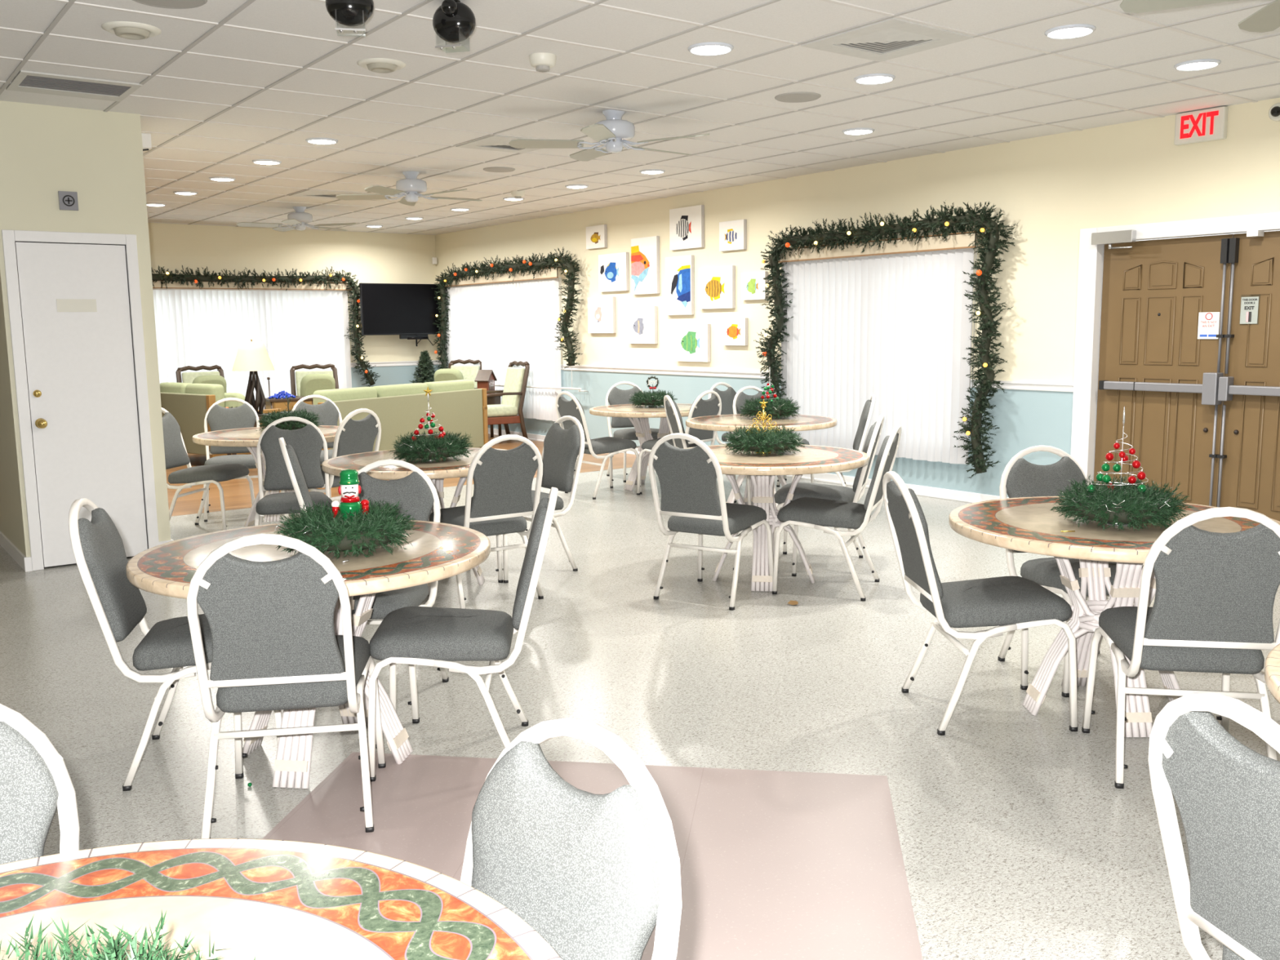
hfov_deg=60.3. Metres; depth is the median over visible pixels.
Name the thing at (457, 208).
recessed light
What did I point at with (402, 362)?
trim
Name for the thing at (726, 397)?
chair
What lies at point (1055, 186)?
wall
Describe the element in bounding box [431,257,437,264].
sensor
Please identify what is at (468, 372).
cushion
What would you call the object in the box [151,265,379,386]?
garland
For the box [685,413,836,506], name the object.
round table
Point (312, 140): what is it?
recessed light
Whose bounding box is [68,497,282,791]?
chair
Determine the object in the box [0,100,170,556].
wall
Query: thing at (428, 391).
tree
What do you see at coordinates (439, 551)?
round table
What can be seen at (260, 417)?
end table
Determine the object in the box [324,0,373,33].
spotlight
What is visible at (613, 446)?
chair
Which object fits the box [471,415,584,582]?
chair
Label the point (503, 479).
chair
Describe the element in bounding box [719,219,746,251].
canvas
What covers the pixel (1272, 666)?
round table
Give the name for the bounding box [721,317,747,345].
canvas
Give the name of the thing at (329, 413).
chair
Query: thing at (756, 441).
wreath
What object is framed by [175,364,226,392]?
armchair
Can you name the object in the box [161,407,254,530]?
chair
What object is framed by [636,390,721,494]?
chair
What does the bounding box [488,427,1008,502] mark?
baseboard
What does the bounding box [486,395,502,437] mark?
end table
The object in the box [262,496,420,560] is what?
wreath
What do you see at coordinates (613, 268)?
canvas
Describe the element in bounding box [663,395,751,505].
chair
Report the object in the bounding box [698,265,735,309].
canvas
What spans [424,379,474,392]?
cushion
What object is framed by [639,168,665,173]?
recessed light
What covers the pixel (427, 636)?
chair
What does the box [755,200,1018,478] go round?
garland
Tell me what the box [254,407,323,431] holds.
wreath
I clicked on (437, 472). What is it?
round table
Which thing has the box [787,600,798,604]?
dry leaf
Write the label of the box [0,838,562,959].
round table
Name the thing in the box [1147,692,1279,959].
chair
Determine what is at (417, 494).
chair
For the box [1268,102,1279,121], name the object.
security camera
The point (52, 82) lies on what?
ceiling vent
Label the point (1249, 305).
paper notice
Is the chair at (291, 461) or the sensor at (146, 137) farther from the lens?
the sensor at (146, 137)
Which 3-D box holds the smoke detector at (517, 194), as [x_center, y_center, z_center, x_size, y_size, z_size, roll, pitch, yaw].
[-1.243,-2.902,11.211,0.140,0.072,0.140,-7,10,-36]
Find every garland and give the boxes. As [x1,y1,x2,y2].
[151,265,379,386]
[268,390,295,399]
[431,248,583,369]
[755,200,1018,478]
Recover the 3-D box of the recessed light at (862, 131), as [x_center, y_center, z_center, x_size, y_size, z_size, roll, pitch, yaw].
[1.573,-2.507,7.936,0.230,0.024,0.230,-7,10,-36]
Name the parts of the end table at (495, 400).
leg, leg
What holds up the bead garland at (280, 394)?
on the console table at (272, 403)
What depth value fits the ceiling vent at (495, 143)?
8.29 m
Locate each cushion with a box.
[160,382,191,393]
[181,371,219,383]
[185,383,225,407]
[295,369,333,396]
[312,386,377,404]
[373,382,427,397]
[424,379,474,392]
[450,364,479,387]
[487,404,518,417]
[501,367,524,408]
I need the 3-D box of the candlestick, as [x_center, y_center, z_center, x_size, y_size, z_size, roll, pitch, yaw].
[-4.411,-1.097,13.098,0.060,0.250,0.060,-7,10,-36]
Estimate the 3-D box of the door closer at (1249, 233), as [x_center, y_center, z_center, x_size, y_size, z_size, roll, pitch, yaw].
[3.989,-1.596,7.140,0.085,0.034,0.070,-7,10,-36]
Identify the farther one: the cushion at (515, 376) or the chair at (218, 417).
the cushion at (515, 376)
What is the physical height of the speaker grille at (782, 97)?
0.004 m
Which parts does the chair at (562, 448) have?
leg, seat, backrest, frame, leg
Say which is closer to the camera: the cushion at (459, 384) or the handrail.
the cushion at (459, 384)
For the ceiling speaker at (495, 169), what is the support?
attached to the ceiling
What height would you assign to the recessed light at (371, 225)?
0.024 m
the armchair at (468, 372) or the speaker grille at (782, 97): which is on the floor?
the armchair at (468, 372)
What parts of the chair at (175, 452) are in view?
backrest, frame, leg, leg, seat, leg, leg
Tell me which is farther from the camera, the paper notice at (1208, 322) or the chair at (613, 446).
the chair at (613, 446)
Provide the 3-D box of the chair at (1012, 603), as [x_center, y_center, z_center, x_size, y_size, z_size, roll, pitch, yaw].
[1.248,0.422,4.150,0.644,0.928,0.490,-1,8,-2]
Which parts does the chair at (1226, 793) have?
seat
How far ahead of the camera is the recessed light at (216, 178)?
9.95 m
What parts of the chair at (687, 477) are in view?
leg, backrest, frame, leg, seat, leg, leg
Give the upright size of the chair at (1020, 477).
0.928 m
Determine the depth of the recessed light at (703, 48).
5.48 m
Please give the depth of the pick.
10.15 m
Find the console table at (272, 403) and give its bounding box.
[264,395,313,413]
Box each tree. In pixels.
[409,349,435,383]
[411,386,445,461]
[746,399,782,453]
[759,368,778,417]
[1087,406,1150,526]
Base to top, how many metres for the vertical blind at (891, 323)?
1.866 m
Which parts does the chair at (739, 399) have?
frame, backrest, seat, leg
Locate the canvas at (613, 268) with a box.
[598,252,629,292]
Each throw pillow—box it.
[191,374,226,392]
[224,392,244,408]
[300,373,335,395]
[434,368,463,382]
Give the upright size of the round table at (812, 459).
0.739 m
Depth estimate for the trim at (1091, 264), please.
8.08 m
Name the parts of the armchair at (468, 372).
crest rail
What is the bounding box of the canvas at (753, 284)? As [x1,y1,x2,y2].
[741,271,768,300]
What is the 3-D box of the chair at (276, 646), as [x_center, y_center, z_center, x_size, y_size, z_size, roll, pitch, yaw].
[-1.063,0.564,3.337,0.490,0.928,0.644,-2,8,-9]
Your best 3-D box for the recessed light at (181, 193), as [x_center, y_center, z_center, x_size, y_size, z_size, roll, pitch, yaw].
[-4.523,-2.852,10.965,0.230,0.024,0.230,-7,10,-36]
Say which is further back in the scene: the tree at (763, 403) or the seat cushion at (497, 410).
the seat cushion at (497, 410)
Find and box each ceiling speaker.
[132,0,207,8]
[483,166,515,172]
[774,92,821,102]
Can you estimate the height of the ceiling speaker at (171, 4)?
0.010 m
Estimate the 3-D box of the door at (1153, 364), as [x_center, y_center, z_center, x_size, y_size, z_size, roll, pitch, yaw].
[3.647,-0.673,7.784,0.140,2.022,0.912,-7,10,-36]
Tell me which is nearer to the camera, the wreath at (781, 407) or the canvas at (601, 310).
the wreath at (781, 407)
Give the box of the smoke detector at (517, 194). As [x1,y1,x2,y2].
[511,190,524,199]
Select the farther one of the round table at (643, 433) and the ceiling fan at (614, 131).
the round table at (643, 433)
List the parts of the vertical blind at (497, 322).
head rail, cord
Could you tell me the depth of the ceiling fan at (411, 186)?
9.73 m
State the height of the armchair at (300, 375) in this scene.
1.053 m
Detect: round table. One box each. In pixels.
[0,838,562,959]
[125,519,490,788]
[192,425,338,527]
[321,447,504,595]
[589,403,692,491]
[683,444,869,591]
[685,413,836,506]
[948,496,1279,737]
[1264,643,1279,703]
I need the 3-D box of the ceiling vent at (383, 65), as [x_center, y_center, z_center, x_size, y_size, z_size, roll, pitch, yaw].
[-1.352,-2.162,5.769,0.250,0.037,0.250,-7,10,-36]
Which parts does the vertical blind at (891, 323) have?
head rail, cord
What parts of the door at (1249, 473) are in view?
latch rod, latch rod, panel, panel, panel, panel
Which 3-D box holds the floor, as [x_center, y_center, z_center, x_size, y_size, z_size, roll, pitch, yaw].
[-2.037,0.768,5.870,11.960,0.152,19.000,-7,10,-36]
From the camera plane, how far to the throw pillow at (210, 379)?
13.81 m
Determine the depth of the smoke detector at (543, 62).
5.60 m
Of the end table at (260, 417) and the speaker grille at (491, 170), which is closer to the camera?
the speaker grille at (491, 170)
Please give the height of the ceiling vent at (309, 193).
0.012 m
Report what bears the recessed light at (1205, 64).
in the ceiling
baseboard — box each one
[0,531,173,571]
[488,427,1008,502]
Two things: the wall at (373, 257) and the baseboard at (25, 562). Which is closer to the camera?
the baseboard at (25, 562)
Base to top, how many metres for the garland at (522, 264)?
1.701 m
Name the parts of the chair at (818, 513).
leg, leg, seat, leg, frame, leg, backrest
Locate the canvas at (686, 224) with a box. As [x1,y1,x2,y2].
[669,204,704,250]
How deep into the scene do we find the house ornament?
14.68 m
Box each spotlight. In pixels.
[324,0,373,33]
[432,0,475,49]
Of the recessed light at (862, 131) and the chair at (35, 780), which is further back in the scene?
the recessed light at (862, 131)
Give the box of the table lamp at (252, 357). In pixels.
[231,338,274,416]
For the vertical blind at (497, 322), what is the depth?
14.51 m
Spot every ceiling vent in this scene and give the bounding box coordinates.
[5,70,142,102]
[101,21,161,39]
[288,189,365,199]
[356,57,405,73]
[456,134,540,153]
[800,17,973,62]
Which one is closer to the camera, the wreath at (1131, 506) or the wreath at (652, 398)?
the wreath at (1131, 506)
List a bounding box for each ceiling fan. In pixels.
[236,206,356,231]
[336,171,482,205]
[508,109,709,161]
[1120,0,1279,32]
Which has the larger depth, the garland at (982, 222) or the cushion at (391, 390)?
the cushion at (391, 390)
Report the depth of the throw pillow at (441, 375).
15.02 m
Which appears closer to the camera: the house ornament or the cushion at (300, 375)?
the cushion at (300, 375)
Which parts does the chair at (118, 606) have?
backrest, frame, leg, leg, seat, leg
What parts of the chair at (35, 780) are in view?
backrest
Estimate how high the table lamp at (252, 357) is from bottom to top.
0.795 m
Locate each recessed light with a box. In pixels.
[146,203,166,206]
[173,191,198,195]
[208,176,235,181]
[252,159,281,164]
[305,137,337,144]
[365,224,382,227]
[404,217,423,219]
[450,207,470,210]
[502,196,524,200]
[564,184,588,188]
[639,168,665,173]
[688,42,733,55]
[842,127,874,135]
[853,73,895,84]
[1044,23,1096,39]
[1173,58,1221,71]
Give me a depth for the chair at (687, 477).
5.78 m
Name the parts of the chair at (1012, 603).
backrest, leg, frame, leg, seat, leg, leg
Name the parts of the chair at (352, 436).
leg, seat, frame, backrest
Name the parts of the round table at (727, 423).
leg, leg, leg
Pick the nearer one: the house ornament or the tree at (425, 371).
the house ornament
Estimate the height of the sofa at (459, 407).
0.905 m
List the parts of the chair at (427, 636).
leg, leg, seat, leg, frame, leg, backrest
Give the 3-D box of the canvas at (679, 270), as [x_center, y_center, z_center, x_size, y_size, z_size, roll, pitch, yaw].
[0.423,-2.083,11.810,0.042,0.620,0.440,-7,10,-36]
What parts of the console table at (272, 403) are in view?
drawer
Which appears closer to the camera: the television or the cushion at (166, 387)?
the cushion at (166, 387)
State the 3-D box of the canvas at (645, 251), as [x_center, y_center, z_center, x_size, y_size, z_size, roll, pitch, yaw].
[0.057,-2.383,12.257,0.044,0.620,0.470,-7,10,-36]
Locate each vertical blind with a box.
[151,280,355,413]
[438,266,565,421]
[777,231,984,464]
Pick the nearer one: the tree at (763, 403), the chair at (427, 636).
the chair at (427, 636)
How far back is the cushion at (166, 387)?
12.39 m
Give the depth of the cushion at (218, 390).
12.00 m
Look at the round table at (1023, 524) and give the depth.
4.02 m
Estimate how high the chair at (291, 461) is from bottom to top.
0.928 m
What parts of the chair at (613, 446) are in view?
backrest, frame, leg, seat, leg, leg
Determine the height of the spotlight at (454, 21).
0.210 m
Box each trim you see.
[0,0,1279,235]
[1,229,159,570]
[351,360,439,367]
[438,360,1073,391]
[1071,212,1279,484]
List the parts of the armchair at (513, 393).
armrest, seat frame, armrest, post, crest rail, post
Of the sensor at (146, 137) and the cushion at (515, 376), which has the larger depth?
the cushion at (515, 376)
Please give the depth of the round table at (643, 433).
9.96 m
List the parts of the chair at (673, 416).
frame, backrest, leg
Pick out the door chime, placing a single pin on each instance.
(68, 201)
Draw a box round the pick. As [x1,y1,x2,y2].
[646,375,659,406]
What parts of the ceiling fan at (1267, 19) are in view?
blade, blade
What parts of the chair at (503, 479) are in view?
leg, seat, leg, frame, backrest, leg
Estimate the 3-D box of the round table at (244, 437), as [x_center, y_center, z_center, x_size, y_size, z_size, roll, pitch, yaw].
[-2.639,0.019,8.116,1.180,0.739,1.180,-8,11,-41]
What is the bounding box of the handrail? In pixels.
[494,384,587,391]
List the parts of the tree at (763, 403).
stem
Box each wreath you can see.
[0,910,255,959]
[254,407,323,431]
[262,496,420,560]
[388,430,473,463]
[628,389,677,408]
[721,422,805,456]
[738,395,800,418]
[1050,474,1192,531]
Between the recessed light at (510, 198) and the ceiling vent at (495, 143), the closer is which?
the ceiling vent at (495, 143)
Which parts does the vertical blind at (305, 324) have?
head rail, cord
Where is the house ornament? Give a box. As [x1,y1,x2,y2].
[474,369,497,394]
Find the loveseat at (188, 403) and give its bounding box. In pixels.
[160,382,281,457]
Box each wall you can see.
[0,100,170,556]
[147,222,439,387]
[435,97,1279,497]
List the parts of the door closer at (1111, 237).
arm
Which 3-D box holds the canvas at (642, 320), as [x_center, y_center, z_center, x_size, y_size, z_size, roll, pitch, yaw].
[0.024,-1.744,12.403,0.042,0.415,0.510,-7,10,-36]
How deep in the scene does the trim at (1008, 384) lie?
11.39 m
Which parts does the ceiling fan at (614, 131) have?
blade, blade, blade, blade, blade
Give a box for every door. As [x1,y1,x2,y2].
[14,242,147,567]
[1093,234,1234,506]
[1217,231,1279,521]
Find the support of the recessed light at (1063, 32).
in the ceiling
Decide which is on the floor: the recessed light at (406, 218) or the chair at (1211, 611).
the chair at (1211, 611)
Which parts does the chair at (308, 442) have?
leg, leg, backrest, seat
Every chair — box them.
[0,703,79,864]
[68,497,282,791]
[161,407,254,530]
[186,533,386,839]
[203,397,266,521]
[254,416,332,525]
[278,437,314,512]
[280,408,381,520]
[292,395,342,491]
[339,459,448,723]
[368,487,558,782]
[429,434,543,608]
[460,717,681,959]
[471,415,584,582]
[555,391,641,499]
[605,381,658,482]
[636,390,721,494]
[648,432,773,610]
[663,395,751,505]
[708,382,786,480]
[733,386,813,488]
[772,424,902,600]
[773,414,884,573]
[791,394,875,487]
[882,471,1077,735]
[997,444,1143,697]
[1081,506,1279,788]
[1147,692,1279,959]
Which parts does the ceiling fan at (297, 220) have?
blade, blade, blade, blade, blade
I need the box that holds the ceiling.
[0,0,1279,234]
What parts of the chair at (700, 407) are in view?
leg, seat, backrest, frame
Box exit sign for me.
[1173,106,1228,145]
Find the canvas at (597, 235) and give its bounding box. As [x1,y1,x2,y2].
[586,224,607,249]
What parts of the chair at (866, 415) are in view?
leg, frame, backrest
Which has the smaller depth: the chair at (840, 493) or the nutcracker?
the nutcracker
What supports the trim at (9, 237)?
attached to the wall at (46, 150)
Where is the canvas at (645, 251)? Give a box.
[631,235,659,294]
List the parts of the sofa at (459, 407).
panel, arm frame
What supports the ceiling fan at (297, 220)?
hanging from the ceiling
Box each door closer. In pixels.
[1091,229,1136,248]
[1246,230,1264,237]
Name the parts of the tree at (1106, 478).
stem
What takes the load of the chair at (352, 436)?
on the floor
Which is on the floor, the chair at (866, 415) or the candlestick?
the chair at (866, 415)
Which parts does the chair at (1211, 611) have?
leg, leg, seat, frame, backrest, leg, leg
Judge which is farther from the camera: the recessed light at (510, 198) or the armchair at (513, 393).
the armchair at (513, 393)
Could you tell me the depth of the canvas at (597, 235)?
12.91 m
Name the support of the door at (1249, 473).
in the wall at (1055, 186)
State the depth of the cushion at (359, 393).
10.72 m
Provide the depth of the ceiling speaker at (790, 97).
6.71 m
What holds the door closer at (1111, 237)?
attached to the trim at (1091, 264)
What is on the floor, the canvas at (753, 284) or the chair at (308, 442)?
the chair at (308, 442)
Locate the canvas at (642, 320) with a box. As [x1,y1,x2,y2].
[626,306,657,343]
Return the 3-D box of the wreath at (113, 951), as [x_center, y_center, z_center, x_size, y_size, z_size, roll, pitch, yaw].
[-0.523,0.525,0.952,0.485,0.172,0.490,0,8,6]
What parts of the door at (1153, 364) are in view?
panel, panel, panel, panel, panel, panel, panel, panel, panel, latch rod, latch rod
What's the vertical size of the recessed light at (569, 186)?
0.024 m
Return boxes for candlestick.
[266,377,270,398]
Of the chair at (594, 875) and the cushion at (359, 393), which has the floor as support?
the chair at (594, 875)
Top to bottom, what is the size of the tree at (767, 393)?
0.405 m
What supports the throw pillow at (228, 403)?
on the loveseat at (188, 403)
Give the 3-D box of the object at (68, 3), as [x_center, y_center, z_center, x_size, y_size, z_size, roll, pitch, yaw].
[-2.073,-2.127,5.467,11.560,0.008,18.600,-7,10,-36]
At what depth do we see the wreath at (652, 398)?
10.05 m
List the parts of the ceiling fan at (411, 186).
blade, blade, blade, blade, blade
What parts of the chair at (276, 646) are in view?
leg, leg, backrest, frame, seat, leg, leg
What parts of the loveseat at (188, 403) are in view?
panel, arm frame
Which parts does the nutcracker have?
arm, arm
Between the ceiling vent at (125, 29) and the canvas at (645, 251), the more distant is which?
the canvas at (645, 251)
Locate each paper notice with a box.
[1197,311,1219,338]
[1240,296,1258,324]
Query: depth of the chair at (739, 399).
9.87 m
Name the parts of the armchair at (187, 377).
post, crest rail, post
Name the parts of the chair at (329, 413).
backrest, frame, seat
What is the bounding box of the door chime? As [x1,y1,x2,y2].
[57,191,78,210]
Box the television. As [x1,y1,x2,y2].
[359,283,441,346]
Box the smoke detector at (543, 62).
[528,53,555,71]
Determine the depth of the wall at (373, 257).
15.34 m
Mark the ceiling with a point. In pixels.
(797, 21)
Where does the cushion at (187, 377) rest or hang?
on the armchair at (187, 377)
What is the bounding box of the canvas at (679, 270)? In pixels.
[665,254,693,315]
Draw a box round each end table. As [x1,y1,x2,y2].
[226,413,281,455]
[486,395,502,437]
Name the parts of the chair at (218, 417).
leg, leg, seat, backrest, frame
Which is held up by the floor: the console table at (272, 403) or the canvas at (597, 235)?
the console table at (272, 403)
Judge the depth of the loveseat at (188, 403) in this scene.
12.12 m
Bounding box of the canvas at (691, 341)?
[674,324,710,361]
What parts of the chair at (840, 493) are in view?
leg, leg, seat, leg, leg, backrest, frame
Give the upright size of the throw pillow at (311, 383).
0.412 m
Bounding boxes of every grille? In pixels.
[62,195,75,206]
[485,168,513,172]
[777,93,817,102]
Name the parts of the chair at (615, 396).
leg, frame, leg, backrest, seat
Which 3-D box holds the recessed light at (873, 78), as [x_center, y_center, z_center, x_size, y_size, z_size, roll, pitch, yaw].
[1.329,-2.268,6.246,0.230,0.024,0.230,-7,10,-36]
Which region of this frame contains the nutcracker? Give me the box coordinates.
[331,469,368,551]
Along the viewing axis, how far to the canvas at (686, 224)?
11.59 m
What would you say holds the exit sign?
attached to the wall at (1055, 186)
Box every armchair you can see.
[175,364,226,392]
[289,363,338,396]
[448,359,481,389]
[486,360,529,439]
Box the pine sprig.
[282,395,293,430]
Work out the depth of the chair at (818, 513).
5.98 m
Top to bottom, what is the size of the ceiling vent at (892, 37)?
0.012 m
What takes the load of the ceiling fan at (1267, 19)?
hanging from the ceiling
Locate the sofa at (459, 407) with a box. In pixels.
[259,379,488,465]
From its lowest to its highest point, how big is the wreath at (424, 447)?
0.172 m
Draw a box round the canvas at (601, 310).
[587,296,616,333]
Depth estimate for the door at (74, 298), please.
6.98 m
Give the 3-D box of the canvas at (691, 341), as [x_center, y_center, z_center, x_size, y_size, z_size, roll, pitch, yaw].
[0.553,-1.460,11.731,0.044,0.395,0.550,-7,10,-36]
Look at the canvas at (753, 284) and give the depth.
10.86 m
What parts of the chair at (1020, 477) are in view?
leg, frame, backrest, leg, seat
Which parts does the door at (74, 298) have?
knob, name plate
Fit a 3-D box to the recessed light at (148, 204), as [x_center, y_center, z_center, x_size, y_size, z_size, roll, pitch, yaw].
[-5.254,-2.978,11.932,0.230,0.024,0.230,-7,10,-36]
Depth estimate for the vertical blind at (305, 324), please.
14.75 m
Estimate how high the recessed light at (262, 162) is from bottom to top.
0.024 m
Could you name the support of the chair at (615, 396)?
on the floor
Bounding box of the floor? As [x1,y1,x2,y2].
[0,434,1279,959]
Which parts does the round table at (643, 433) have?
leg, leg, leg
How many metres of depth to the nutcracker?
3.68 m
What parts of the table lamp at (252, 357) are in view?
lamp shade, twisted stem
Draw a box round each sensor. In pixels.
[141,132,151,151]
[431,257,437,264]
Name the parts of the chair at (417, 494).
seat, frame, backrest, leg, leg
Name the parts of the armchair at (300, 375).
post, crest rail, post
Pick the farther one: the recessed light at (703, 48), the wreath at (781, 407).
the wreath at (781, 407)
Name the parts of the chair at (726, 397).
frame, backrest, seat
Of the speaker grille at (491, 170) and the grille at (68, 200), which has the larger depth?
the speaker grille at (491, 170)
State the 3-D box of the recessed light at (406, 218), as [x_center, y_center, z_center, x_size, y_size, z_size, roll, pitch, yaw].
[-2.816,-3.260,13.740,0.230,0.024,0.230,-7,10,-36]

